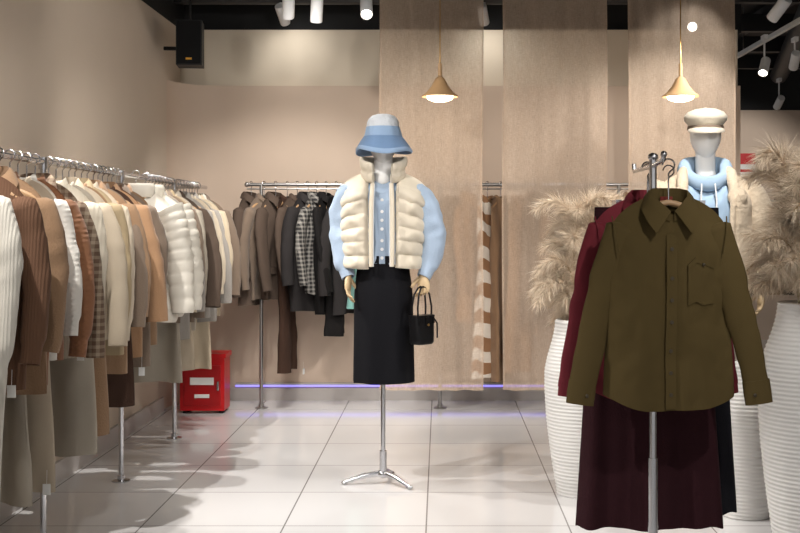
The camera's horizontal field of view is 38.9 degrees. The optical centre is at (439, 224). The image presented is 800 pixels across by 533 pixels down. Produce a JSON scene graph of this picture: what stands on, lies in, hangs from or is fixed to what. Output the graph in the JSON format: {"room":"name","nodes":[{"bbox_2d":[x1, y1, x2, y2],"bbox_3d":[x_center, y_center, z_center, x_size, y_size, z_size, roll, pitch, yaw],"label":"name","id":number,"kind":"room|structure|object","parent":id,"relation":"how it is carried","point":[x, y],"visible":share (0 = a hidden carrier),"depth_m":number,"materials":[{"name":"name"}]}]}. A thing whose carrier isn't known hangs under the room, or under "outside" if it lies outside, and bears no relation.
{"room":"clothing store","nodes":[
{"label":"clothing store","id":0,"kind":"room"},
{"bbox_2d":[0,0,180,461],"bbox_3d":[-1.950,-0.080,4.900,0.100,2.700,8.800,0,0,0],"label":"wall","id":1,"kind":"structure","parent":0,"point":[84,81],"depth_m":6.14,"materials":[{"name":"paint"}]},
{"bbox_2d":[0,397,163,521],"bbox_3d":[-1.890,1.220,4.100,0.020,0.100,7.200,0,0,0],"label":"baseboard","id":2,"kind":"structure","parent":1,"relation":"attached to","point":[65,466],"depth_m":6.31,"materials":[{"name":"paint"}]},
{"bbox_2d":[163,0,203,68],"bbox_3d":[-1.754,-1.290,7.646,0.305,0.450,0.319,0,0,-7],"label":"wall speaker","id":3,"kind":"object","parent":1,"relation":"attached to","point":[189,48],"visible":0.92,"depth_m":7.50},
{"bbox_2d":[0,340,771,532],"bbox_3d":[1.500,1.320,5.500,7.600,0.100,15.500,0,0,0],"label":"floor","id":4,"kind":"structure","parent":0,"point":[471,466],"depth_m":5.71,"materials":[{"name":"tile"}]},
{"bbox_2d":[0,151,207,532],"bbox_3d":[-1.653,0.500,5.358,0.335,1.540,4.519,0,0,-2],"label":"rail","id":5,"kind":"object","parent":4,"relation":"on","point":[45,162],"visible":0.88,"depth_m":5.59,"materials":[{"name":"silver metal"}]},
{"bbox_2d":[0,195,23,488],"bbox_3d":[-1.582,0.331,3.599,0.517,1.218,0.151,0,0,6],"label":"cardigan","id":6,"kind":"object","parent":5,"relation":"hanging from","point":[11,256],"visible":1,"depth_m":3.56,"materials":[{"name":"white fabric"}]},
{"bbox_2d":[0,395,32,506],"bbox_3d":[-1.579,0.349,3.975,0.369,1.254,0.142,0,0,14],"label":"dress","id":7,"kind":"object","parent":5,"relation":"hanging from","point":[16,490],"visible":0.31,"depth_m":3.90,"materials":[{"name":"beige fabric"}]},
{"bbox_2d":[0,147,48,384],"bbox_3d":[-1.577,0.148,4.037,0.491,0.853,0.152,0,0,16],"label":"sweater","id":8,"kind":"object","parent":5,"relation":"hanging from","point":[16,172],"visible":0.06,"depth_m":4.02,"materials":[{"name":"brown fabric"}]},
{"bbox_2d":[0,176,51,397],"bbox_3d":[-1.535,0.141,3.709,0.508,0.838,0.144,0,0,0],"label":"sweater","id":9,"kind":"object","parent":5,"relation":"hanging from","point":[35,287],"visible":0.76,"depth_m":3.69,"materials":[{"name":"brown fabric"}]},
{"bbox_2d":[5,149,55,494],"bbox_3d":[-1.581,0.351,4.161,0.337,1.258,0.148,0,0,-2],"label":"dress","id":10,"kind":"object","parent":5,"relation":"hanging from","point":[39,407],"visible":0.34,"depth_m":4.12,"materials":[{"name":"beige fabric"}]},
{"bbox_2d":[0,166,68,394],"bbox_3d":[-1.568,0.153,3.873,0.571,0.862,0.163,0,0,-12],"label":"coat","id":11,"kind":"object","parent":5,"relation":"hanging from","point":[36,376],"visible":0.24,"depth_m":3.89,"materials":[{"name":"brown fabric"}]},
{"bbox_2d":[13,151,82,360],"bbox_3d":[-1.568,0.116,4.213,0.556,0.787,0.147,0,0,17],"label":"sweater","id":12,"kind":"object","parent":5,"relation":"hanging from","point":[75,285],"visible":0.22,"depth_m":4.12,"materials":[{"name":"white fabric"}]},
{"bbox_2d":[23,152,94,360],"bbox_3d":[-1.554,0.118,4.314,0.530,0.792,0.132,0,0,17],"label":"sweater","id":13,"kind":"object","parent":5,"relation":"hanging from","point":[78,344],"visible":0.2,"depth_m":4.24,"materials":[{"name":"brown fabric"}]},
{"bbox_2d":[19,154,104,357],"bbox_3d":[-1.565,0.120,4.396,0.543,0.796,0.160,0,0,3],"label":"checked shirt","id":14,"kind":"object","parent":5,"relation":"hanging from","point":[96,341],"visible":0.22,"depth_m":4.36,"materials":[{"name":"brown fabric"}]},
{"bbox_2d":[50,157,96,456],"bbox_3d":[-1.580,0.334,4.645,0.342,1.224,0.139,0,0,-3],"label":"dress","id":15,"kind":"object","parent":5,"relation":"hanging from","point":[73,392],"visible":0.24,"depth_m":4.61,"materials":[{"name":"grey fabric"}]},
{"bbox_2d":[46,156,107,360],"bbox_3d":[-1.582,0.131,4.560,0.511,0.818,0.135,0,0,8],"label":"knit sweater","id":16,"kind":"object","parent":5,"relation":"hanging from","point":[95,211],"visible":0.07,"depth_m":4.52,"materials":[{"name":"white fabric"}]},
{"bbox_2d":[65,160,109,436],"bbox_3d":[-1.582,0.308,4.812,0.335,1.173,0.117,0,0,6],"label":"dress","id":17,"kind":"object","parent":5,"relation":"hanging from","point":[100,368],"visible":0.14,"depth_m":4.80,"materials":[{"name":"brown fabric"}]},
{"bbox_2d":[53,159,128,345],"bbox_3d":[-1.570,0.117,4.715,0.531,0.791,0.165,0,0,-9],"label":"shirt","id":18,"kind":"object","parent":5,"relation":"hanging from","point":[116,298],"visible":0.25,"depth_m":4.72,"materials":[{"name":"beige fabric"}]},
{"bbox_2d":[71,161,131,354],"bbox_3d":[-1.604,0.142,4.894,0.553,0.841,0.157,0,0,9],"label":"coat","id":19,"kind":"object","parent":5,"relation":"hanging from","point":[118,210],"visible":0.09,"depth_m":4.87,"materials":[{"name":"beige fabric"}]},
{"bbox_2d":[79,162,134,339],"bbox_3d":[-1.588,0.115,4.970,0.494,0.786,0.142,0,0,5],"label":"knit sweater","id":20,"kind":"object","parent":5,"relation":"hanging from","point":[126,211],"visible":0.07,"depth_m":4.96,"materials":[{"name":"beige fabric"}]},
{"bbox_2d":[94,165,134,407],"bbox_3d":[-1.581,0.282,5.223,0.327,1.120,0.148,0,0,-12],"label":"dress","id":21,"kind":"object","parent":5,"relation":"hanging from","point":[121,390],"visible":0.11,"depth_m":5.22,"materials":[{"name":"brown fabric"}]},
{"bbox_2d":[83,163,150,373],"bbox_3d":[-1.568,0.196,5.059,0.537,0.948,0.164,0,0,-11],"label":"coat","id":22,"kind":"object","parent":5,"relation":"hanging from","point":[116,364],"visible":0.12,"depth_m":5.08,"materials":[{"name":"beige fabric"}]},
{"bbox_2d":[91,164,147,340],"bbox_3d":[-1.592,0.126,5.160,0.570,0.808,0.128,0,0,11],"label":"sweater","id":23,"kind":"object","parent":5,"relation":"hanging from","point":[141,274],"visible":0.13,"depth_m":5.07,"materials":[{"name":"beige fabric"}]},
{"bbox_2d":[104,166,143,330],"bbox_3d":[-1.565,0.110,5.358,0.530,0.777,0.127,0,0,9],"label":"knit sweater","id":24,"kind":"object","parent":5,"relation":"hanging from","point":[120,186],"visible":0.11,"depth_m":5.35,"materials":[{"name":"brown fabric"}]},
{"bbox_2d":[99,166,167,357],"bbox_3d":[-1.569,0.173,5.289,0.591,0.903,0.154,0,0,-2],"label":"coat","id":25,"kind":"object","parent":5,"relation":"hanging from","point":[158,309],"visible":0.18,"depth_m":5.26,"materials":[{"name":"brown fabric"}]},
{"bbox_2d":[113,168,157,344],"bbox_3d":[-1.593,0.152,5.499,0.517,0.860,0.179,0,0,14],"label":"coat","id":26,"kind":"object","parent":5,"relation":"hanging from","point":[153,325],"visible":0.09,"depth_m":5.49,"materials":[{"name":"brown fabric"}]},
{"bbox_2d":[108,167,167,375],"bbox_3d":[-1.575,0.221,5.434,0.522,0.998,0.146,0,0,-7],"label":"coat","id":27,"kind":"object","parent":5,"relation":"hanging from","point":[144,361],"visible":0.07,"depth_m":5.44,"materials":[{"name":"beige fabric"}]},
{"bbox_2d":[133,174,182,382],"bbox_3d":[-1.579,0.287,6.126,0.380,1.130,0.120,0,0,-1],"label":"dress","id":28,"kind":"object","parent":5,"relation":"hanging from","point":[166,363],"visible":0.16,"depth_m":6.10,"materials":[{"name":"grey fabric"}]},
{"bbox_2d":[129,170,194,322],"bbox_3d":[-1.537,0.106,5.718,0.617,0.769,0.200,0,0,4],"label":"puffer jacket","id":29,"kind":"object","parent":5,"relation":"hanging from","point":[180,275],"visible":0.35,"depth_m":5.64,"materials":[{"name":"white fabric"}]},
{"bbox_2d":[144,173,180,322],"bbox_3d":[-1.588,0.124,6.048,0.532,0.805,0.157,0,0,-2],"label":"coat","id":30,"kind":"object","parent":5,"relation":"hanging from","point":[179,318],"visible":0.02,"depth_m":6.05,"materials":[{"name":"beige fabric"}]},
{"bbox_2d":[159,176,185,203],"bbox_3d":[-1.586,0.115,6.400,0.493,0.785,0.154,0,0,11],"label":"shirt","id":31,"kind":"object","parent":5,"relation":"hanging from","point":[171,190],"visible":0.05,"depth_m":6.39,"materials":[{"name":"beige fabric"}]},
{"bbox_2d":[142,172,203,316],"bbox_3d":[-1.538,0.101,5.921,0.620,0.757,0.205,0,0,3],"label":"puffer jacket","id":32,"kind":"object","parent":5,"relation":"hanging from","point":[198,272],"visible":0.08,"depth_m":5.86,"materials":[{"name":"white fabric"}]},
{"bbox_2d":[152,175,196,311],"bbox_3d":[-1.591,0.103,6.257,0.551,0.762,0.144,0,0,0],"label":"knit sweater","id":33,"kind":"object","parent":5,"relation":"hanging from","point":[155,175],"visible":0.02,"depth_m":6.25,"materials":[{"name":"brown fabric"}]},
{"bbox_2d":[151,174,204,339],"bbox_3d":[-1.584,0.179,6.185,0.589,0.914,0.166,0,0,-7],"label":"coat","id":34,"kind":"object","parent":5,"relation":"hanging from","point":[184,326],"visible":0.04,"depth_m":6.20,"materials":[{"name":"beige fabric"}]},
{"bbox_2d":[162,177,194,370],"bbox_3d":[-1.580,0.278,6.493,0.326,1.112,0.126,0,0,7],"label":"dress","id":35,"kind":"object","parent":5,"relation":"hanging from","point":[187,346],"visible":0.08,"depth_m":6.47,"materials":[{"name":"beige fabric"}]},
{"bbox_2d":[155,175,205,321],"bbox_3d":[-1.596,0.134,6.324,0.570,0.823,0.161,0,0,-2],"label":"coat","id":36,"kind":"object","parent":5,"relation":"hanging from","point":[193,315],"visible":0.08,"depth_m":6.33,"materials":[{"name":"beige fabric"}]},
{"bbox_2d":[166,177,207,330],"bbox_3d":[-1.579,0.167,6.562,0.501,0.891,0.157,0,0,23],"label":"coat","id":37,"kind":"object","parent":5,"relation":"hanging from","point":[199,213],"visible":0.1,"depth_m":6.50,"materials":[{"name":"beige fabric"}]},
{"bbox_2d":[169,178,221,307],"bbox_3d":[-1.579,0.131,6.642,0.602,0.819,0.154,0,0,-1],"label":"coat","id":38,"kind":"object","parent":5,"relation":"hanging from","point":[214,278],"visible":0.1,"depth_m":6.62,"materials":[{"name":"brown fabric"}]},
{"bbox_2d":[176,179,216,318],"bbox_3d":[-1.595,0.144,6.785,0.525,0.845,0.164,0,0,-11],"label":"coat","id":39,"kind":"object","parent":5,"relation":"hanging from","point":[207,310],"visible":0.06,"depth_m":6.82,"materials":[{"name":"brown fabric"}]},
{"bbox_2d":[181,180,211,368],"bbox_3d":[-1.583,0.308,6.960,0.338,1.172,0.117,0,0,-20],"label":"dress","id":40,"kind":"object","parent":5,"relation":"hanging from","point":[202,341],"visible":0.2,"depth_m":6.97,"materials":[{"name":"beige fabric"}]},
{"bbox_2d":[178,179,225,293],"bbox_3d":[-1.585,0.077,6.878,0.553,0.710,0.137,0,0,-9],"label":"knit sweater","id":41,"kind":"object","parent":5,"relation":"hanging from","point":[217,227],"visible":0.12,"depth_m":6.89,"materials":[{"name":"beige fabric"}]},
{"bbox_2d":[194,182,216,206],"bbox_3d":[-1.569,0.095,7.265,0.529,0.746,0.150,0,0,23],"label":"shirt","id":42,"kind":"object","parent":5,"relation":"hanging from","point":[203,194],"visible":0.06,"depth_m":7.27,"materials":[{"name":"beige fabric"}]},
{"bbox_2d":[187,181,224,229],"bbox_3d":[-1.595,0.122,7.126,0.506,0.800,0.150,0,0,19],"label":"knit sweater","id":43,"kind":"object","parent":5,"relation":"hanging from","point":[199,196],"visible":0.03,"depth_m":7.09,"materials":[{"name":"beige fabric"}]},
{"bbox_2d":[184,180,231,322],"bbox_3d":[-1.561,0.162,7.027,0.556,0.880,0.167,0,0,12],"label":"coat","id":44,"kind":"object","parent":5,"relation":"hanging from","point":[226,297],"visible":0.12,"depth_m":6.97,"materials":[{"name":"beige fabric"}]},
{"bbox_2d":[190,181,232,315],"bbox_3d":[-1.597,0.153,7.179,0.571,0.862,0.174,0,0,-1],"label":"coat","id":45,"kind":"object","parent":5,"relation":"hanging from","point":[223,214],"visible":0.08,"depth_m":7.17,"materials":[{"name":"beige fabric"}]},
{"bbox_2d":[195,182,240,294],"bbox_3d":[-1.560,0.099,7.342,0.526,0.753,0.168,0,0,-1],"label":"coat","id":46,"kind":"object","parent":5,"relation":"hanging from","point":[236,267],"visible":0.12,"depth_m":7.35,"materials":[{"name":"beige fabric"}]},
{"bbox_2d":[180,350,231,412],"bbox_3d":[-1.600,1.067,7.692,0.320,0.405,0.235,0,0,0],"label":"box","id":47,"kind":"object","parent":4,"relation":"on","point":[200,389],"visible":0.91,"depth_m":7.59,"materials":[{"name":"red"}]},
{"bbox_2d":[329,114,445,489],"bbox_3d":[-0.261,0.362,5.543,0.516,1.816,0.393,0,0,32],"label":"mannequin","id":48,"kind":"object","parent":4,"relation":"on","point":[385,223],"visible":1,"depth_m":5.46},
{"bbox_2d":[409,286,437,344],"bbox_3d":[-0.079,0.434,5.453,0.105,0.282,0.140,0,0,38],"label":"handbag","id":49,"kind":"object","parent":48,"relation":"hanging from","point":[421,326],"visible":1,"depth_m":5.42,"materials":[{"name":"black leather"}]},
{"bbox_2d":[244,182,646,408],"bbox_3d":[0.040,0.486,7.840,2.796,1.568,0.090,0,0,0],"label":"rail","id":50,"kind":"object","parent":4,"relation":"on","point":[261,404],"visible":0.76,"depth_m":7.83,"materials":[{"name":"metal"}]},
{"bbox_2d":[232,181,258,305],"bbox_3d":[-1.302,0.125,7.838,0.173,0.862,0.497,0,0,30],"label":"coat","id":51,"kind":"object","parent":50,"relation":"hanging from","point":[244,299],"visible":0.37,"depth_m":7.69,"materials":[{"name":"brown fabric"}]},
{"bbox_2d":[240,181,265,299],"bbox_3d":[-1.230,0.105,7.832,0.147,0.822,0.497,0,0,25],"label":"coat","id":52,"kind":"object","parent":50,"relation":"hanging from","point":[248,251],"visible":0.38,"depth_m":7.68,"materials":[{"name":"brown fabric"}]},
{"bbox_2d":[254,181,282,299],"bbox_3d":[-1.133,0.105,7.830,0.162,0.822,0.507,0,0,23],"label":"coat","id":53,"kind":"object","parent":50,"relation":"hanging from","point":[264,227],"visible":0.48,"depth_m":7.68,"materials":[{"name":"brown fabric"}]},
{"bbox_2d":[274,181,298,275],"bbox_3d":[-0.976,0.055,7.858,0.136,0.722,0.536,0,0,29],"label":"coat","id":54,"kind":"object","parent":50,"relation":"hanging from","point":[291,199],"visible":0.29,"depth_m":7.64,"materials":[{"name":"brown fabric"}]},
{"bbox_2d":[277,181,304,373],"bbox_3d":[-1.073,0.373,7.846,0.147,1.358,0.325,0,0,18],"label":"dress","id":55,"kind":"object","parent":50,"relation":"hanging from","point":[287,335],"visible":0.52,"depth_m":7.73,"materials":[{"name":"brown fabric"}]},
{"bbox_2d":[280,181,314,311],"bbox_3d":[-0.902,0.145,7.800,0.200,0.902,0.539,0,0,26],"label":"coat","id":56,"kind":"object","parent":50,"relation":"hanging from","point":[299,300],"visible":0.46,"depth_m":7.66,"materials":[{"name":"black fabric"}]},
{"bbox_2d":[295,181,318,294],"bbox_3d":[-0.849,0.113,7.840,0.144,0.838,0.578,0,0,21],"label":"checked shirt","id":57,"kind":"object","parent":50,"relation":"hanging from","point":[304,231],"visible":0.46,"depth_m":7.69,"materials":[{"name":"black fabric"}]},
{"bbox_2d":[312,181,333,314],"bbox_3d":[-0.762,0.155,7.854,0.199,0.922,0.544,0,0,16],"label":"coat","id":58,"kind":"object","parent":50,"relation":"hanging from","point":[318,213],"visible":0.49,"depth_m":7.68,"materials":[{"name":"black fabric"}]},
{"bbox_2d":[324,181,344,336],"bbox_3d":[-0.714,0.230,7.838,0.154,1.072,0.319,0,0,20],"label":"dress","id":59,"kind":"object","parent":50,"relation":"hanging from","point":[334,324],"visible":0.34,"depth_m":7.71,"materials":[{"name":"black fabric"}]},
{"bbox_2d":[318,207,353,314],"bbox_3d":[-0.652,0.155,7.841,0.160,0.922,0.590,0,0,26],"label":"coat","id":60,"kind":"object","parent":50,"relation":"hanging from","point":[340,297],"visible":0.26,"depth_m":7.64,"materials":[{"name":"black fabric"}]},
{"bbox_2d":[346,269,356,308],"bbox_3d":[-0.564,0.135,7.850,0.168,0.882,0.494,0,0,4],"label":"knit sweater","id":61,"kind":"object","parent":50,"relation":"hanging from","point":[350,305],"visible":0.03,"depth_m":7.71,"materials":[{"name":"teal fabric"}]},
{"bbox_2d":[410,181,437,300],"bbox_3d":[-0.098,0.105,7.831,0.146,0.822,0.523,0,0,30],"label":"coat","id":62,"kind":"object","parent":50,"relation":"hanging from","point":[432,291],"visible":0.06,"depth_m":7.82,"materials":[{"name":"beige fabric"}]},
{"bbox_2d":[439,181,459,373],"bbox_3d":[0.078,0.355,7.841,0.110,1.322,0.317,0,0,20],"label":"dress","id":63,"kind":"object","parent":50,"relation":"hanging from","point":[455,198],"visible":0.59,"depth_m":7.73,"materials":[{"name":"beige fabric"}]},
{"bbox_2d":[471,181,492,378],"bbox_3d":[0.341,0.375,7.834,0.140,1.362,0.321,0,0,29],"label":"cardigan","id":64,"kind":"object","parent":50,"relation":"hanging from","point":[485,206],"visible":0.61,"depth_m":7.74,"materials":[{"name":"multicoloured fabric"}]},
{"bbox_2d":[489,181,512,381],"bbox_3d":[0.419,0.385,7.841,0.136,1.382,0.320,0,0,27],"label":"dress","id":65,"kind":"object","parent":50,"relation":"hanging from","point":[495,250],"visible":0.66,"depth_m":7.74,"materials":[{"name":"brown fabric"}]},
{"bbox_2d":[504,181,531,372],"bbox_3d":[0.544,0.355,7.836,0.120,1.322,0.313,0,0,36],"label":"dress","id":66,"kind":"object","parent":50,"relation":"hanging from","point":[518,252],"visible":0.62,"depth_m":7.74,"materials":[{"name":"beige fabric"}]},
{"bbox_2d":[521,181,548,322],"bbox_3d":[0.680,0.180,7.853,0.161,0.972,0.524,0,0,21],"label":"coat","id":67,"kind":"object","parent":50,"relation":"hanging from","point":[529,245],"visible":0.32,"depth_m":7.70,"materials":[{"name":"beige fabric"}]},
{"bbox_2d":[537,181,563,306],"bbox_3d":[0.802,0.130,7.830,0.153,0.872,0.513,0,0,28],"label":"coat","id":68,"kind":"object","parent":50,"relation":"hanging from","point":[556,193],"visible":0.12,"depth_m":7.63,"materials":[{"name":"beige fabric"}]},
{"bbox_2d":[562,181,578,225],"bbox_3d":[0.929,0.105,7.839,0.121,0.822,0.503,0,0,24],"label":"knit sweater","id":69,"kind":"object","parent":50,"relation":"hanging from","point":[568,195],"visible":0.05,"depth_m":7.77,"materials":[{"name":"beige fabric"}]},
{"bbox_2d":[544,318,582,497],"bbox_3d":[0.660,0.858,5.350,0.334,0.824,0.334,0,0,21],"label":"floor vase","id":70,"kind":"object","parent":4,"relation":"on","point":[564,420],"visible":0.38,"depth_m":5.25,"materials":[{"name":"white ceramic"}]},
{"bbox_2d":[522,184,628,329],"bbox_3d":[0.682,0.158,5.381,0.591,0.756,0.460,0,0,3],"label":"pampas grass","id":71,"kind":"object","parent":70,"relation":"in","point":[554,283],"depth_m":5.29,"materials":[{"name":"beige plant"}]},
{"bbox_2d":[632,151,666,532],"bbox_3d":[0.705,0.515,3.833,0.300,1.509,0.568,0,0,0],"label":"display stand","id":72,"kind":"object","parent":4,"relation":"on","point":[653,163],"visible":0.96,"depth_m":3.73,"materials":[{"name":"silver metal"}]},
{"bbox_2d":[558,161,737,398],"bbox_3d":[0.706,0.191,3.834,0.631,0.814,0.144,0,0,-7],"label":"shirt","id":73,"kind":"object","parent":72,"relation":"hanging from","point":[594,232],"visible":0.17,"depth_m":3.79,"materials":[{"name":"red fabric"}]},
{"bbox_2d":[575,163,723,531],"bbox_3d":[0.725,0.416,3.928,0.510,1.262,0.166,0,0,0],"label":"skirt","id":74,"kind":"object","parent":72,"relation":"hanging from","point":[612,491],"visible":0.39,"depth_m":3.89,"materials":[{"name":"red fabric"}]},
{"bbox_2d":[566,158,772,411],"bbox_3d":[0.740,0.192,3.654,0.671,0.816,0.144,0,0,-2],"label":"shirt","id":75,"kind":"object","parent":72,"relation":"attached to","point":[668,295],"visible":1,"depth_m":3.63,"materials":[{"name":"green fabric"}]},
{"bbox_2d":[662,165,736,514],"bbox_3d":[0.816,0.406,4.024,0.502,1.242,0.170,0,0,-6],"label":"skirt","id":76,"kind":"object","parent":72,"relation":"hanging from","point":[723,412],"visible":0.12,"depth_m":4.01,"materials":[{"name":"black fabric"}]},
{"bbox_2d":[657,108,771,360],"bbox_3d":[1.251,0.358,5.345,0.657,1.823,0.354,0,0,7],"label":"mannequin","id":77,"kind":"object","parent":4,"relation":"on","point":[709,178],"visible":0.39,"depth_m":5.23},
{"bbox_2d":[724,361,769,520],"bbox_3d":[1.340,0.938,4.950,0.304,0.664,0.304,0,0,0],"label":"floor vase","id":78,"kind":"object","parent":4,"relation":"on","point":[751,498],"visible":0.28,"depth_m":4.83,"materials":[{"name":"white ceramic"}]},
{"bbox_2d":[758,300,799,532],"bbox_3d":[1.455,0.785,4.420,0.414,0.969,0.414,0,0,-9],"label":"floor vase","id":79,"kind":"object","parent":4,"relation":"on","point":[779,420],"visible":0.88,"depth_m":4.32,"materials":[{"name":"white ceramic"}]},
{"bbox_2d":[734,132,799,303],"bbox_3d":[1.496,-0.038,4.404,0.734,0.762,0.530,0,0,0],"label":"pampas grass","id":80,"kind":"object","parent":79,"relation":"in","point":[779,241],"depth_m":4.40,"materials":[{"name":"beige plant"}]},
{"bbox_3d":[3.600,0.514,10.800,2.000,1.512,0.025,0,0,0],"label":"rail","id":81,"kind":"object","parent":4,"relation":"on","visible":0},
{"bbox_2d":[768,199,783,294],"bbox_3d":[3.204,0.205,10.795,0.151,0.922,0.604,0,0,28],"label":"coat","id":82,"kind":"object","parent":81,"relation":"hanging from","point":[778,293],"visible":0.02,"depth_m":10.66,"materials":[{"name":"beige fabric"}]},
{"bbox_2d":[166,80,739,407],"bbox_3d":[0.140,0.130,8.125,4.080,2.280,0.550,0,0,0],"label":"wall","id":83,"kind":"structure","parent":0,"point":[219,138],"depth_m":8.20,"materials":[{"name":"beige wood"}]},
{"bbox_2d":[230,388,544,399],"bbox_3d":[0.320,1.225,8.190,3.700,0.090,0.020,0,0,0],"label":"baseboard","id":84,"kind":"structure","parent":83,"relation":"attached to","point":[235,393],"depth_m":8.18,"materials":[{"name":"paint"}]},
{"bbox_2d":[236,382,543,386],"bbox_3d":[0.320,1.157,8.190,3.600,0.029,0.020,0,0,0],"label":"strip light","id":85,"kind":"object","parent":83,"relation":"attached to","point":[238,384],"visible":0.64,"depth_m":8.18,"materials":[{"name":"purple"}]},
{"bbox_2d":[181,30,737,85],"bbox_3d":[0.140,-1.220,8.330,4.080,0.420,0.100,0,0,0],"label":"wall","id":86,"kind":"structure","parent":0,"point":[231,57],"depth_m":8.28,"materials":[{"name":"beige wood"}]},
{"bbox_2d":[142,0,799,109],"bbox_3d":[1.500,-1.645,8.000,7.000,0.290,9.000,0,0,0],"label":"ceiling","id":87,"kind":"structure","parent":0,"point":[757,22],"depth_m":8.31,"materials":[{"name":"black paint"}]},
{"bbox_2d":[275,2,289,25],"bbox_3d":[-1.100,-1.472,7.899,0.072,0.156,0.158,0,0,14],"label":"track spotlight","id":88,"kind":"object","parent":87,"relation":"hanging from","point":[278,7],"visible":0.77,"depth_m":7.87,"materials":[{"name":"white plastic"}]},
{"bbox_2d":[379,0,483,390],"bbox_3d":[-0.059,-0.369,7.448,0.745,2.922,0.041,0,0,0],"label":"linen curtain","id":89,"kind":"object","parent":87,"relation":"hanging from","point":[384,1],"visible":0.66,"depth_m":7.45,"materials":[{"name":"beige fabric"}]},
{"bbox_2d":[422,0,457,101],"bbox_3d":[0.000,-1.296,7.000,0.226,1.068,0.226,0,0,0],"label":"pendant lamp","id":90,"kind":"object","parent":87,"relation":"hanging from","point":[439,91],"visible":1,"depth_m":6.96,"materials":[{"name":"gold metal"}]},
{"bbox_2d":[476,2,488,25],"bbox_3d":[0.300,-1.472,7.899,0.072,0.156,0.158,0,0,14],"label":"track spotlight","id":91,"kind":"object","parent":87,"relation":"hanging from","point":[485,14],"visible":0.86,"depth_m":7.86,"materials":[{"name":"white plastic"}]},
{"bbox_2d":[502,0,606,390],"bbox_3d":[0.756,-0.369,7.449,0.748,2.922,0.037,0,0,0],"label":"linen curtain","id":92,"kind":"object","parent":87,"relation":"hanging from","point":[561,1],"visible":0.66,"depth_m":7.45,"materials":[{"name":"beige fabric"}]},
{"bbox_2d":[662,0,698,101],"bbox_3d":[1.490,-1.296,7.000,0.226,1.068,0.226,0,0,0],"label":"pendant lamp","id":93,"kind":"object","parent":87,"relation":"hanging from","point":[680,91],"visible":1,"depth_m":6.96,"materials":[{"name":"gold metal"}]},
{"bbox_2d":[628,0,735,189],"bbox_3d":[1.592,-0.369,7.449,0.766,2.922,0.035,0,0,-1],"label":"linen curtain","id":94,"kind":"object","parent":87,"relation":"hanging from","point":[722,6],"visible":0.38,"depth_m":7.45,"materials":[{"name":"beige fabric"}]},
{"bbox_2d":[687,5,697,31],"bbox_3d":[1.790,-1.455,8.001,0.072,0.191,0.167,0,0,15],"label":"track spotlight","id":95,"kind":"object","parent":87,"relation":"hanging from","point":[692,6],"visible":0.75,"depth_m":7.95,"materials":[{"name":"white plastic"}]},
{"bbox_2d":[738,7,799,57],"bbox_3d":[2.550,-1.633,9.500,0.035,0.395,4.600,0,0,0],"label":"track","id":96,"kind":"object","parent":87,"relation":"hanging from","point":[795,22],"visible":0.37,"depth_m":8.67,"materials":[{"name":"white metal"}]},
{"bbox_2d":[758,34,770,76],"bbox_3d":[2.441,-1.271,8.501,0.072,0.318,0.153,0,0,28],"label":"track spotlight","id":97,"kind":"object","parent":96,"relation":"attached to","point":[763,70],"visible":1,"depth_m":8.48,"materials":[{"name":"white plastic"}]},
{"bbox_2d":[788,36,799,70],"bbox_3d":[2.700,-1.303,8.599,0.072,0.253,0.162,0,0,6],"label":"track spotlight","id":98,"kind":"object","parent":96,"relation":"attached to","point":[795,55],"visible":1,"depth_m":8.57,"materials":[{"name":"white plastic"}]},
{"bbox_2d":[773,78,784,109],"bbox_3d":[3.300,-1.276,10.999,0.072,0.309,0.166,0,0,-4],"label":"track spotlight","id":99,"kind":"object","parent":87,"relation":"hanging from","point":[780,99],"visible":1,"depth_m":10.97,"materials":[{"name":"white plastic"}]},
{"bbox_2d":[740,110,799,339],"bbox_3d":[3.500,0.000,12.550,6.000,2.540,0.100,0,0,0],"label":"wall","id":100,"kind":"structure","parent":0,"point":[754,124],"depth_m":12.50,"materials":[{"name":"beige paint"}]},
{"bbox_2d":[740,153,755,176],"bbox_3d":[3.380,-0.660,12.476,0.200,0.260,0.027,0,0,0],"label":"wall sign","id":101,"kind":"object","parent":100,"relation":"attached to","point":[743,156],"visible":0.4,"depth_m":12.46,"materials":[{"name":"paper"}]},
{"bbox_2d":[741,4,798,53],"bbox_3d":[1.500,-1.880,5.500,7.600,0.100,15.500,0,0,0],"label":"ceiling","id":102,"kind":"structure","parent":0,"point":[748,8],"depth_m":9.64,"materials":[{"name":"black paint"}]},
{"bbox_3d":[0.400,-1.673,6.600,4.400,0.315,0.035,0,0,0],"label":"track","id":103,"kind":"object","parent":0,"visible":0},
{"bbox_2d":[282,0,294,19],"bbox_3d":[-0.885,-1.355,6.599,0.072,0.310,0.146,0,0,-9],"label":"track spotlight","id":104,"kind":"object","parent":103,"relation":"hanging from","point":[288,6],"visible":1,"depth_m":6.58,"materials":[{"name":"white plastic"}]},
{"bbox_2d":[310,0,322,22],"bbox_3d":[-0.720,-1.344,6.599,0.072,0.332,0.122,0,0,-13],"label":"track spotlight","id":105,"kind":"object","parent":103,"relation":"hanging from","point":[316,12],"visible":1,"depth_m":6.58,"materials":[{"name":"white plastic"}]},
{"bbox_2d":[360,0,372,19],"bbox_3d":[-0.430,-1.352,6.601,0.072,0.316,0.158,0,0,-5],"label":"track spotlight","id":106,"kind":"object","parent":103,"relation":"hanging from","point":[366,9],"visible":1,"depth_m":6.56,"materials":[{"name":"white plastic"}]},
{"bbox_2d":[767,0,791,22],"bbox_3d":[1.981,-1.348,6.599,0.072,0.324,0.161,0,0,-29],"label":"track spotlight","id":107,"kind":"object","parent":103,"relation":"hanging from","point":[781,6],"visible":1,"depth_m":6.58,"materials":[{"name":"white plastic"}]}
]}

